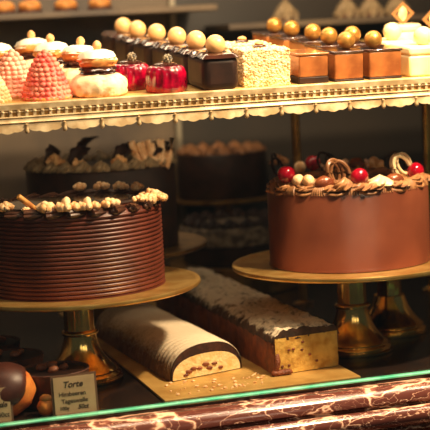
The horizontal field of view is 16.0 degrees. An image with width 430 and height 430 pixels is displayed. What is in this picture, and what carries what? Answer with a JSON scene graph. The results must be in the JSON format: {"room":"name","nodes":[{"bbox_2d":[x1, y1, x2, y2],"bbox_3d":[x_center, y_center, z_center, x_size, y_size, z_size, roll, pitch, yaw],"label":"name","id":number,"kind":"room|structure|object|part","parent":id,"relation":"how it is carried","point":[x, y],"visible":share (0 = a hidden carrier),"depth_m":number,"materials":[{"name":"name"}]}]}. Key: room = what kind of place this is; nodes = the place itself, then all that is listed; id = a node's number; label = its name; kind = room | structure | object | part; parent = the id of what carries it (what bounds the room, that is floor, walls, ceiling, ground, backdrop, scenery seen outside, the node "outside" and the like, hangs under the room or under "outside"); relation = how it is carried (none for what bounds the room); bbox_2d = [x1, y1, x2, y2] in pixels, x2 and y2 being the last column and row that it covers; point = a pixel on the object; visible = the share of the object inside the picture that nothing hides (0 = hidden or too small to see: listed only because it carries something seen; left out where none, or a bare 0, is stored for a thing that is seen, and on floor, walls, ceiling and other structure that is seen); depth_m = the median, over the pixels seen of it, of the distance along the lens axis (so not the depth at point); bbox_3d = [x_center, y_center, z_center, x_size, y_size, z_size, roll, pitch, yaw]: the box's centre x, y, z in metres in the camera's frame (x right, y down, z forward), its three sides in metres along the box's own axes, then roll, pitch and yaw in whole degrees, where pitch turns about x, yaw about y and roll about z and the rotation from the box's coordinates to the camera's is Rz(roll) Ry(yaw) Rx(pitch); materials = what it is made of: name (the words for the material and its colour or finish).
{"room":"food shop","nodes":[
{"label":"food shop","id":0,"kind":"room"},
{"bbox_2d":[0,266,429,429],"bbox_3d":[0.064,0.172,2.658,2.200,0.030,1.255,-5,7,-16],"label":"floor","id":1,"kind":"structure","parent":0,"point":[41,331],"depth_m":2.25,"materials":[{"name":"stone"}]},
{"bbox_2d":[0,385,13,422],"bbox_3d":[-0.286,0.241,1.923,0.062,0.049,0.016,-5,7,-16],"label":"price card","id":2,"kind":"object","parent":1,"relation":"on","point":[6,410],"visible":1,"depth_m":1.93,"materials":[{"name":"brown"}]},
{"bbox_2d":[0,335,20,348],"bbox_3d":[-0.324,0.204,2.183,0.096,0.062,0.096,-5,7,-16],"label":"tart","id":3,"kind":"object","parent":1,"relation":"on","point":[6,341],"visible":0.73,"depth_m":2.17,"materials":[{"name":"brown food"}]},
{"bbox_2d":[0,362,35,415],"bbox_3d":[-0.272,0.225,1.964,0.084,0.071,0.077,-5,7,-16],"label":"bun","id":4,"kind":"object","parent":1,"relation":"on","point":[19,390],"visible":0.88,"depth_m":1.94,"materials":[{"name":"food"}]},
{"bbox_2d":[0,348,43,366],"bbox_3d":[-0.280,0.214,2.092,0.096,0.061,0.096,-5,7,-16],"label":"tart","id":5,"kind":"object","parent":1,"relation":"on","point":[23,357],"visible":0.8,"depth_m":2.08,"materials":[{"name":"brown food"}]},
{"bbox_2d":[37,394,52,415],"bbox_3d":[-0.217,0.245,1.959,0.024,0.029,0.024,-5,7,-16],"label":"golden puff","id":6,"kind":"object","parent":1,"relation":"on","point":[44,406],"visible":0.99,"depth_m":1.95,"materials":[{"name":"brown food"}]},
{"bbox_2d":[24,360,88,409],"bbox_3d":[-0.212,0.222,2.016,0.096,0.056,0.096,-5,7,-16],"label":"tart","id":7,"kind":"object","parent":1,"relation":"on","point":[41,372],"visible":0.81,"depth_m":2.00,"materials":[{"name":"brown food"}]},
{"bbox_2d":[50,371,98,416],"bbox_3d":[-0.180,0.230,1.954,0.060,0.052,0.016,-5,7,-16],"label":"price card","id":8,"kind":"object","parent":1,"relation":"on","point":[75,393],"visible":1,"depth_m":1.95,"materials":[{"name":"brown"}]},
{"bbox_2d":[0,266,200,386],"bbox_3d":[-0.190,0.164,2.146,0.347,0.137,0.347,-5,7,-16],"label":"cake stand","id":9,"kind":"object","parent":1,"relation":"on","point":[80,343],"visible":0.48,"depth_m":2.12,"materials":[{"name":"gold metal"}]},
{"bbox_3d":[-0.192,0.134,2.142,0.060,0.062,0.060,-5,7,-16],"label":"stem","id":10,"kind":"part","parent":9,"relation":"part of","materials":[{"name":"gold metal"}]},
{"bbox_2d":[0,181,167,301],"bbox_3d":[-0.197,0.028,2.129,0.273,0.143,0.275,-5,7,-16],"label":"cake","id":11,"kind":"object","parent":9,"relation":"on","point":[89,244],"visible":1,"depth_m":2.02,"materials":[{"name":"food"}]},
{"bbox_3d":[-0.194,0.100,2.138,0.347,0.008,0.347,-5,7,-16],"label":"plate","id":12,"kind":"part","parent":9,"relation":"part of","materials":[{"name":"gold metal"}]},
{"bbox_2d":[94,231,207,324],"bbox_3d":[-0.189,0.118,2.525,0.361,0.137,0.361,-5,7,-16],"label":"cake stand","id":13,"kind":"object","parent":1,"relation":"on","point":[188,242],"visible":0.12,"depth_m":2.49,"materials":[{"name":"gold metal"}]},
{"bbox_2d":[23,136,178,247],"bbox_3d":[-0.186,-0.038,2.510,0.251,0.181,0.249,-5,7,-16],"label":"cake","id":14,"kind":"object","parent":13,"relation":"on","point":[152,165],"visible":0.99,"depth_m":2.42,"materials":[{"name":"brown food"}]},
{"bbox_3d":[-0.193,0.054,2.517,0.361,0.008,0.361,-5,7,-16],"label":"plate","id":15,"kind":"part","parent":13,"relation":"part of","materials":[{"name":"gold metal"}]},
{"bbox_2d":[59,302,360,402],"bbox_3d":[-0.038,0.196,2.368,0.276,0.004,0.712,-5,7,-16],"label":"cake board","id":16,"kind":"object","parent":1,"relation":"on","point":[153,382],"visible":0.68,"depth_m":2.08,"materials":[{"name":"gold metal"}]},
{"bbox_2d":[95,303,241,381],"bbox_3d":[-0.073,0.182,2.281,0.120,0.048,0.374,-6,7,-20],"label":"roulade","id":17,"kind":"object","parent":16,"relation":"on","point":[151,336],"visible":0.99,"depth_m":2.19,"materials":[{"name":"brown food"}]},
{"bbox_2d":[165,372,264,394],"bbox_3d":[0.004,0.228,2.065,0.142,0.004,0.072,-5,7,-16],"label":"crumbs","id":18,"kind":"object","parent":16,"relation":"on","point":[236,385],"visible":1,"depth_m":2.06,"materials":[{"name":"beige food"}]},
{"bbox_2d":[155,267,339,376],"bbox_3d":[0.034,0.154,2.390,0.109,0.068,0.615,-5,7,-17],"label":"loaf","id":19,"kind":"object","parent":16,"relation":"on","point":[279,338],"visible":0.89,"depth_m":2.21,"materials":[{"name":"brown food"}]},
{"bbox_2d":[0,40,429,305],"bbox_3d":[0.033,-0.036,2.417,1.400,0.446,0.653,-5,7,-16],"label":"display shelf","id":20,"kind":"object","parent":1,"relation":"on","point":[194,104],"visible":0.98,"depth_m":2.06,"materials":[{"name":"gold metal"}]},
{"bbox_2d":[0,76,11,103],"bbox_3d":[-0.302,-0.173,2.012,0.066,0.058,0.066,-2,7,6],"label":"dome","id":21,"kind":"object","parent":20,"relation":"on","point":[5,96],"visible":0.98,"depth_m":2.00,"materials":[{"name":"beige food"}]},
{"bbox_2d":[0,43,11,57],"bbox_3d":[-0.318,-0.223,2.212,0.079,0.076,0.078,-3,7,1],"label":"choux puff","id":22,"kind":"object","parent":20,"relation":"on","point":[4,48],"visible":0.16,"depth_m":2.19,"materials":[{"name":"food"}]},
{"bbox_2d":[0,49,28,98],"bbox_3d":[-0.275,-0.192,2.076,0.069,0.068,0.068,-2,7,6],"label":"dome","id":23,"kind":"object","parent":20,"relation":"on","point":[13,69],"visible":0.59,"depth_m":2.05,"materials":[{"name":"pink food"}]},
{"bbox_2d":[25,123,28,133],"bbox_3d":[-0.245,-0.113,1.984,0.007,0.014,0.006,-5,7,-16],"label":"pendant","id":24,"kind":"object","parent":20,"relation":"on","point":[26,124],"depth_m":1.98,"materials":[{"name":"gold metal"}]},
{"bbox_2d":[14,30,46,66],"bbox_3d":[-0.271,-0.239,2.284,0.079,0.076,0.078,-9,9,-42],"label":"choux puff","id":25,"kind":"object","parent":20,"relation":"on","point":[25,48],"visible":0.43,"depth_m":2.26,"materials":[{"name":"food"}]},
{"bbox_2d":[21,49,72,101],"bbox_3d":[-0.225,-0.186,2.029,0.068,0.070,0.068,-2,7,6],"label":"dome","id":26,"kind":"object","parent":20,"relation":"on","point":[46,80],"visible":1,"depth_m":2.01,"materials":[{"name":"pink food"}]},
{"bbox_2d":[32,34,67,67],"bbox_3d":[-0.233,-0.224,2.203,0.079,0.076,0.078,1,8,27],"label":"choux puff","id":27,"kind":"object","parent":20,"relation":"on","point":[54,47],"visible":0.26,"depth_m":2.18,"materials":[{"name":"food"}]},
{"bbox_2d":[62,120,66,130],"bbox_3d":[-0.197,-0.117,1.998,0.007,0.014,0.006,-5,7,-16],"label":"pendant","id":28,"kind":"object","parent":20,"relation":"on","point":[64,122],"depth_m":2.00,"materials":[{"name":"gold metal"}]},
{"bbox_2d":[61,36,92,83],"bbox_3d":[-0.190,-0.211,2.133,0.078,0.076,0.079,-6,8,-24],"label":"choux puff","id":29,"kind":"object","parent":20,"relation":"on","point":[69,54],"visible":0.42,"depth_m":2.11,"materials":[{"name":"food"}]},
{"bbox_2d":[69,40,127,97],"bbox_3d":[-0.158,-0.197,2.054,0.079,0.076,0.080,-2,7,9],"label":"choux puff","id":30,"kind":"object","parent":20,"relation":"on","point":[97,77],"visible":1,"depth_m":2.03,"materials":[{"name":"food"}]},
{"bbox_2d":[100,118,104,128],"bbox_3d":[-0.149,-0.121,2.013,0.007,0.014,0.006,-5,7,-16],"label":"pendant","id":31,"kind":"object","parent":20,"relation":"on","point":[102,120],"depth_m":2.01,"materials":[{"name":"gold metal"}]},
{"bbox_2d":[101,18,130,54],"bbox_3d":[-0.154,-0.286,2.510,0.052,0.075,0.088,-5,7,-16],"label":"slice","id":32,"kind":"object","parent":20,"relation":"on","point":[122,24],"visible":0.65,"depth_m":2.48,"materials":[{"name":"brown food"}]},
{"bbox_2d":[114,52,148,90],"bbox_3d":[-0.118,-0.200,2.118,0.057,0.053,0.058,-1,7,17],"label":"cake","id":33,"kind":"object","parent":20,"relation":"on","point":[134,70],"depth_m":2.10,"materials":[{"name":"food"}]},
{"bbox_2d":[114,21,148,62],"bbox_3d":[-0.126,-0.271,2.426,0.052,0.075,0.088,-5,7,-16],"label":"slice","id":34,"kind":"object","parent":20,"relation":"on","point":[123,42],"visible":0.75,"depth_m":2.40,"materials":[{"name":"brown food"}]},
{"bbox_2d":[137,115,141,125],"bbox_3d":[-0.101,-0.125,2.027,0.007,0.014,0.006,-5,7,-16],"label":"pendant","id":35,"kind":"object","parent":20,"relation":"on","point":[139,117],"depth_m":2.03,"materials":[{"name":"gold metal"}]},
{"bbox_2d":[132,24,167,65],"bbox_3d":[-0.093,-0.256,2.344,0.052,0.075,0.088,-5,7,-16],"label":"slice","id":36,"kind":"object","parent":20,"relation":"on","point":[142,47],"visible":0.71,"depth_m":2.31,"materials":[{"name":"brown food"}]},
{"bbox_2d":[145,54,187,93],"bbox_3d":[-0.067,-0.193,2.073,0.057,0.053,0.058,-1,7,17],"label":"cake","id":37,"kind":"object","parent":20,"relation":"on","point":[166,76],"depth_m":2.05,"materials":[{"name":"food"}]},
{"bbox_2d":[151,27,186,63],"bbox_3d":[-0.060,-0.241,2.262,0.052,0.075,0.088,-5,7,-16],"label":"slice","id":38,"kind":"object","parent":20,"relation":"on","point":[176,35],"visible":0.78,"depth_m":2.23,"materials":[{"name":"brown food"}]},
{"bbox_2d":[173,113,177,122],"bbox_3d":[-0.053,-0.130,2.041,0.007,0.014,0.006,-5,7,-16],"label":"pendant","id":39,"kind":"object","parent":20,"relation":"on","point":[175,115],"depth_m":2.04,"materials":[{"name":"gold metal"}]},
{"bbox_2d":[169,30,205,84],"bbox_3d":[-0.031,-0.226,2.179,0.052,0.075,0.088,-5,7,-16],"label":"slice","id":40,"kind":"object","parent":20,"relation":"on","point":[195,40],"visible":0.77,"depth_m":2.15,"materials":[{"name":"brown food"}]},
{"bbox_2d":[209,111,213,120],"bbox_3d":[-0.005,-0.134,2.055,0.007,0.014,0.006,-5,7,-16],"label":"pendant","id":41,"kind":"object","parent":20,"relation":"on","point":[211,113],"depth_m":2.05,"materials":[{"name":"gold metal"}]},
{"bbox_2d":[187,34,239,90],"bbox_3d":[-0.004,-0.210,2.096,0.052,0.075,0.088,-5,7,-16],"label":"slice","id":42,"kind":"object","parent":20,"relation":"on","point":[212,68],"visible":1,"depth_m":2.06,"materials":[{"name":"food"}]},
{"bbox_3d":[0.117,-0.174,2.093,1.400,0.009,0.007,-5,7,-16],"label":"rail","id":43,"kind":"part","parent":20,"relation":"part of","materials":[{"name":"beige metal"}]},
{"bbox_3d":[0.118,-0.156,2.094,1.400,0.010,0.008,-5,7,-16],"label":"rail","id":44,"kind":"part","parent":20,"relation":"part of","materials":[{"name":"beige metal"}]},
{"bbox_2d":[245,108,248,117],"bbox_3d":[0.043,-0.138,2.070,0.007,0.014,0.006,-5,7,-16],"label":"pendant","id":45,"kind":"object","parent":20,"relation":"on","point":[246,109],"depth_m":2.07,"materials":[{"name":"gold metal"}]},
{"bbox_2d":[223,36,271,50],"bbox_3d":[0.041,-0.228,2.219,0.073,0.064,0.068,-5,7,-15],"label":"cake","id":46,"kind":"object","parent":20,"relation":"on","point":[241,42],"visible":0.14,"depth_m":2.20,"materials":[{"name":"food"}]},
{"bbox_2d":[229,41,290,86],"bbox_3d":[0.062,-0.211,2.127,0.073,0.064,0.067,-5,7,-16],"label":"cake","id":47,"kind":"object","parent":20,"relation":"on","point":[259,64],"visible":0.9,"depth_m":2.10,"materials":[{"name":"food"}]},
{"bbox_2d":[251,17,284,42],"bbox_3d":[0.093,-0.289,2.502,0.046,0.069,0.076,-5,7,-16],"label":"slice","id":48,"kind":"object","parent":20,"relation":"on","point":[274,25],"visible":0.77,"depth_m":2.48,"materials":[{"name":"food"}]},
{"bbox_2d":[279,106,283,115],"bbox_3d":[0.091,-0.142,2.084,0.007,0.014,0.006,-5,7,-16],"label":"pendant","id":49,"kind":"object","parent":20,"relation":"on","point":[281,108],"depth_m":2.08,"materials":[{"name":"gold metal"}]},
{"bbox_2d":[268,20,305,47],"bbox_3d":[0.117,-0.274,2.421,0.046,0.069,0.076,-5,7,-16],"label":"slice","id":50,"kind":"object","parent":20,"relation":"on","point":[291,28],"visible":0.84,"depth_m":2.40,"materials":[{"name":"food"}]},
{"bbox_3d":[0.142,-0.054,2.614,0.036,0.421,0.036,-5,7,-16],"label":"support post","id":51,"kind":"part","parent":20,"relation":"part of","materials":[{"name":"gold metal"}]},
{"bbox_2d":[288,24,321,48],"bbox_3d":[0.145,-0.258,2.337,0.046,0.069,0.076,-5,7,-16],"label":"slice","id":52,"kind":"object","parent":20,"relation":"on","point":[312,32],"visible":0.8,"depth_m":2.31,"materials":[{"name":"food"}]},
{"bbox_2d":[289,48,328,83],"bbox_3d":[0.126,-0.210,2.147,0.046,0.048,0.076,-5,7,-16],"label":"slice","id":53,"kind":"object","parent":20,"relation":"on","point":[308,65],"visible":0.79,"depth_m":2.12,"materials":[{"name":"food"}]},
{"bbox_2d":[314,103,317,112],"bbox_3d":[0.139,-0.147,2.098,0.007,0.014,0.006,-5,7,-16],"label":"pendant","id":54,"kind":"object","parent":20,"relation":"on","point":[315,104],"depth_m":2.10,"materials":[{"name":"gold metal"}]},
{"bbox_2d":[303,27,338,48],"bbox_3d":[0.163,-0.243,2.255,0.046,0.069,0.076,-5,7,-16],"label":"slice","id":55,"kind":"object","parent":20,"relation":"on","point":[328,35],"visible":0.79,"depth_m":2.23,"materials":[{"name":"gold metal"}]},
{"bbox_2d":[316,31,363,81],"bbox_3d":[0.176,-0.225,2.161,0.046,0.069,0.076,-5,7,-16],"label":"slice","id":56,"kind":"object","parent":20,"relation":"on","point":[345,62],"visible":0.94,"depth_m":2.13,"materials":[{"name":"food"}]},
{"bbox_2d":[334,26,365,45],"bbox_3d":[0.198,-0.246,2.265,0.046,0.069,0.076,-5,7,-16],"label":"slice","id":57,"kind":"object","parent":20,"relation":"on","point":[354,30],"visible":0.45,"depth_m":2.24,"materials":[{"name":"gold metal"}]},
{"bbox_2d":[348,101,351,110],"bbox_3d":[0.187,-0.151,2.112,0.007,0.014,0.006,-5,7,-16],"label":"pendant","id":58,"kind":"object","parent":20,"relation":"on","point":[349,102],"depth_m":2.11,"materials":[{"name":"gold metal"}]},
{"bbox_2d":[352,30,402,79],"bbox_3d":[0.229,-0.229,2.177,0.052,0.068,0.076,-5,7,-16],"label":"slice","id":59,"kind":"object","parent":20,"relation":"on","point":[380,61],"visible":0.92,"depth_m":2.14,"materials":[{"name":"food"}]},
{"bbox_2d":[381,99,385,108],"bbox_3d":[0.235,-0.155,2.126,0.007,0.014,0.006,-5,7,-16],"label":"pendant","id":60,"kind":"object","parent":20,"relation":"on","point":[383,101],"depth_m":2.12,"materials":[{"name":"gold metal"}]},
{"bbox_2d":[381,22,413,44],"bbox_3d":[0.262,-0.253,2.289,0.048,0.070,0.077,-5,7,-16],"label":"slice","id":61,"kind":"object","parent":20,"relation":"on","point":[391,31],"visible":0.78,"depth_m":2.26,"materials":[{"name":"white food"}]},
{"bbox_2d":[385,1,420,41],"bbox_3d":[0.296,-0.290,2.407,0.057,0.093,0.059,-3,7,0],"label":"tart","id":62,"kind":"object","parent":20,"relation":"on","point":[407,29],"visible":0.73,"depth_m":2.40,"materials":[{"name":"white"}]},
{"bbox_3d":[0.295,-0.317,2.401,0.039,0.037,0.003,-5,12,-16],"label":"diamond frame","id":63,"kind":"part","parent":62,"relation":"part of","materials":[{"name":"orange food"}]},
{"bbox_2d":[389,26,429,76],"bbox_3d":[0.286,-0.235,2.193,0.048,0.070,0.077,-5,7,-16],"label":"slice","id":64,"kind":"object","parent":20,"relation":"on","point":[415,56],"visible":0.95,"depth_m":2.16,"materials":[{"name":"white food"}]},
{"bbox_2d":[414,96,418,105],"bbox_3d":[0.283,-0.159,2.141,0.007,0.014,0.006,-5,7,-16],"label":"pendant","id":65,"kind":"object","parent":20,"relation":"on","point":[416,98],"depth_m":2.14,"materials":[{"name":"gold metal"}]},
{"bbox_3d":[0.374,-0.074,2.682,0.036,0.421,0.036,-5,7,-16],"label":"support post","id":66,"kind":"part","parent":20,"relation":"part of","materials":[{"name":"gold metal"}]},
{"bbox_2d":[422,11,429,43],"bbox_3d":[0.337,-0.276,2.347,0.057,0.087,0.059,-3,7,0],"label":"tart","id":67,"kind":"object","parent":20,"relation":"on","point":[425,18],"visible":0.09,"depth_m":2.34,"materials":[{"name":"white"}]},
{"bbox_3d":[0.336,-0.301,2.342,0.039,0.037,0.003,-5,12,-16],"label":"diamond frame","id":68,"kind":"part","parent":67,"relation":"part of","materials":[{"name":"orange food"}]},
{"bbox_2d":[0,370,429,426],"bbox_3d":[0.223,-0.196,2.010,2.160,0.838,0.010,-5,7,-16],"label":"window","id":69,"kind":"structure","parent":1,"relation":"on","point":[255,393],"depth_m":1.98,"materials":[{"name":"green glass"}]},
{"bbox_2d":[13,377,429,429],"bbox_3d":[0.259,0.305,2.040,2.200,0.157,0.090,-5,7,-16],"label":"marble ledge","id":70,"kind":"structure","parent":1,"relation":"attached to","point":[405,404],"depth_m":1.99,"materials":[{"name":"stone"}]},
{"bbox_2d":[176,193,266,214],"bbox_3d":[0.021,0.033,3.069,0.241,0.150,0.241,-5,7,-16],"label":"cake stand","id":71,"kind":"object","parent":1,"relation":"on","point":[227,206],"visible":0.16,"depth_m":2.96,"materials":[{"name":"gold metal"}]},
{"bbox_3d":[0.017,-0.037,3.060,0.241,0.008,0.241,-5,7,-16],"label":"plate","id":72,"kind":"part","parent":71,"relation":"part of","materials":[{"name":"gold metal"}]},
{"bbox_2d":[176,141,267,200],"bbox_3d":[0.014,-0.090,3.054,0.181,0.105,0.180,-5,7,-16],"label":"cake","id":73,"kind":"object","parent":71,"relation":"on","point":[218,172],"visible":1,"depth_m":2.98,"materials":[{"name":"brown food"}]},
{"bbox_3d":[0.019,0.000,3.065,0.050,0.068,0.050,-5,7,-16],"label":"stem","id":74,"kind":"part","parent":71,"relation":"part of","materials":[{"name":"gold metal"}]},
{"bbox_2d":[169,256,297,293],"bbox_3d":[0.041,0.108,2.862,0.250,0.050,0.250,-5,7,-16],"label":"drum","id":75,"kind":"object","parent":1,"relation":"on","point":[262,286],"visible":0.17,"depth_m":2.75,"materials":[{"name":"gold metal"}]},
{"bbox_2d":[179,207,268,267],"bbox_3d":[0.036,0.040,2.853,0.208,0.088,0.207,-5,7,-16],"label":"cake","id":76,"kind":"object","parent":75,"relation":"on","point":[234,236],"visible":0.75,"depth_m":2.77,"materials":[{"name":"brown food"}]},
{"bbox_2d":[232,250,429,357],"bbox_3d":[0.202,0.132,2.244,0.347,0.137,0.347,-5,7,-16],"label":"cake stand","id":77,"kind":"object","parent":1,"relation":"on","point":[359,337],"visible":0.56,"depth_m":2.21,"materials":[{"name":"gold metal"}]},
{"bbox_3d":[0.198,0.068,2.236,0.347,0.008,0.347,-5,7,-16],"label":"plate","id":78,"kind":"part","parent":77,"relation":"part of","materials":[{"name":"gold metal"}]},
{"bbox_2d":[265,151,429,273],"bbox_3d":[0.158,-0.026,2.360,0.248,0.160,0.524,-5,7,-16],"label":"chocolate cake","id":79,"kind":"object","parent":77,"relation":"on","point":[348,217],"visible":1,"depth_m":2.13,"materials":[{"name":"brown food"}]},
{"bbox_3d":[0.200,0.101,2.240,0.060,0.062,0.060,-5,7,-16],"label":"stem","id":80,"kind":"part","parent":77,"relation":"part of","materials":[{"name":"gold metal"}]},
{"bbox_2d":[369,276,427,338],"bbox_3d":[0.270,0.129,2.364,0.191,0.105,0.191,-5,7,-16],"label":"cake stand","id":81,"kind":"object","parent":1,"relation":"on","point":[390,310],"visible":0.45,"depth_m":2.34,"materials":[{"name":"gold metal"}]},
{"bbox_3d":[0.269,0.107,2.361,0.051,0.045,0.051,1,8,28],"label":"stem","id":82,"kind":"part","parent":81,"relation":"part of","materials":[{"name":"gold metal"}]},
{"bbox_2d":[175,0,429,216],"bbox_3d":[0.402,-0.371,3.283,1.067,0.860,0.014,-5,7,-16],"label":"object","id":83,"kind":"structure","parent":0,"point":[378,132],"depth_m":3.22,"materials":[{"name":"stone"}]},
{"bbox_3d":[-0.133,-0.397,3.150,2.200,1.000,0.050,-5,7,-16],"label":"wall","id":84,"kind":"structure","parent":0,"visible":0},
{"bbox_2d":[0,0,185,265],"bbox_3d":[-0.612,-0.278,2.954,1.113,0.860,0.037,-5,7,-16],"label":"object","id":85,"kind":"structure","parent":84,"relation":"in","point":[17,149],"depth_m":3.05,"materials":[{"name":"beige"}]},
{"bbox_3d":[-0.083,-0.323,3.098,0.012,0.860,0.012,-5,7,-16],"label":"frame","id":86,"kind":"part","parent":85,"relation":"part of","materials":[{"name":"beige"}]},
{"bbox_2d":[0,4,217,21],"bbox_3d":[-0.566,-0.362,2.863,1.144,0.012,0.169,-5,7,-16],"label":"wall ledge","id":87,"kind":"object","parent":84,"relation":"attached to","point":[204,7],"visible":1,"depth_m":2.89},
{"bbox_2d":[0,1,16,13],"bbox_3d":[-0.400,-0.392,2.885,0.049,0.026,0.049,-5,7,-16],"label":"bun","id":88,"kind":"object","parent":87,"relation":"on","point":[6,7],"visible":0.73,"depth_m":2.87,"materials":[{"name":"orange food"}]},
{"bbox_2d":[17,0,42,12],"bbox_3d":[-0.352,-0.396,2.899,0.049,0.026,0.049,-5,7,-16],"label":"bun","id":89,"kind":"object","parent":87,"relation":"on","point":[27,6],"visible":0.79,"depth_m":2.88,"materials":[{"name":"orange food"}]},
{"bbox_2d":[53,0,78,10],"bbox_3d":[-0.286,-0.402,2.918,0.049,0.026,0.049,-5,7,-16],"label":"bun","id":90,"kind":"object","parent":87,"relation":"on","point":[60,5],"visible":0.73,"depth_m":2.90,"materials":[{"name":"orange food"}]},
{"bbox_2d":[87,0,112,9],"bbox_3d":[-0.222,-0.407,2.937,0.049,0.026,0.049,-5,7,-16],"label":"bun","id":91,"kind":"object","parent":87,"relation":"on","point":[93,4],"visible":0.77,"depth_m":2.92,"materials":[{"name":"orange food"}]},
{"bbox_2d":[204,14,429,30],"bbox_3d":[0.473,-0.414,3.175,0.986,0.012,0.169,-5,7,-16],"label":"wall ledge","id":92,"kind":"object","parent":84,"relation":"attached to","point":[260,25],"visible":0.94,"depth_m":3.02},
{"bbox_2d":[272,0,298,20],"bbox_3d":[0.141,-0.410,3.047,0.054,0.045,0.054,-5,7,-16],"label":"cone","id":93,"kind":"object","parent":92,"relation":"on","point":[285,11],"visible":0.88,"depth_m":3.04,"materials":[{"name":"beige food"}]},
{"bbox_2d":[333,0,359,18],"bbox_3d":[0.266,-0.421,3.085,0.054,0.045,0.054,-5,7,-16],"label":"cone","id":94,"kind":"object","parent":92,"relation":"on","point":[345,8],"visible":0.98,"depth_m":3.07,"materials":[{"name":"beige food"}]},
{"bbox_2d":[359,0,383,16],"bbox_3d":[0.316,-0.425,3.100,0.054,0.045,0.054,-5,7,-16],"label":"cone","id":95,"kind":"object","parent":92,"relation":"on","point":[369,8],"visible":0.95,"depth_m":3.09,"materials":[{"name":"beige food"}]},
{"bbox_2d":[384,0,408,15],"bbox_3d":[0.371,-0.430,3.116,0.054,0.045,0.054,-5,7,-16],"label":"cone","id":96,"kind":"object","parent":92,"relation":"on","point":[391,5],"visible":0.52,"depth_m":3.10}
]}

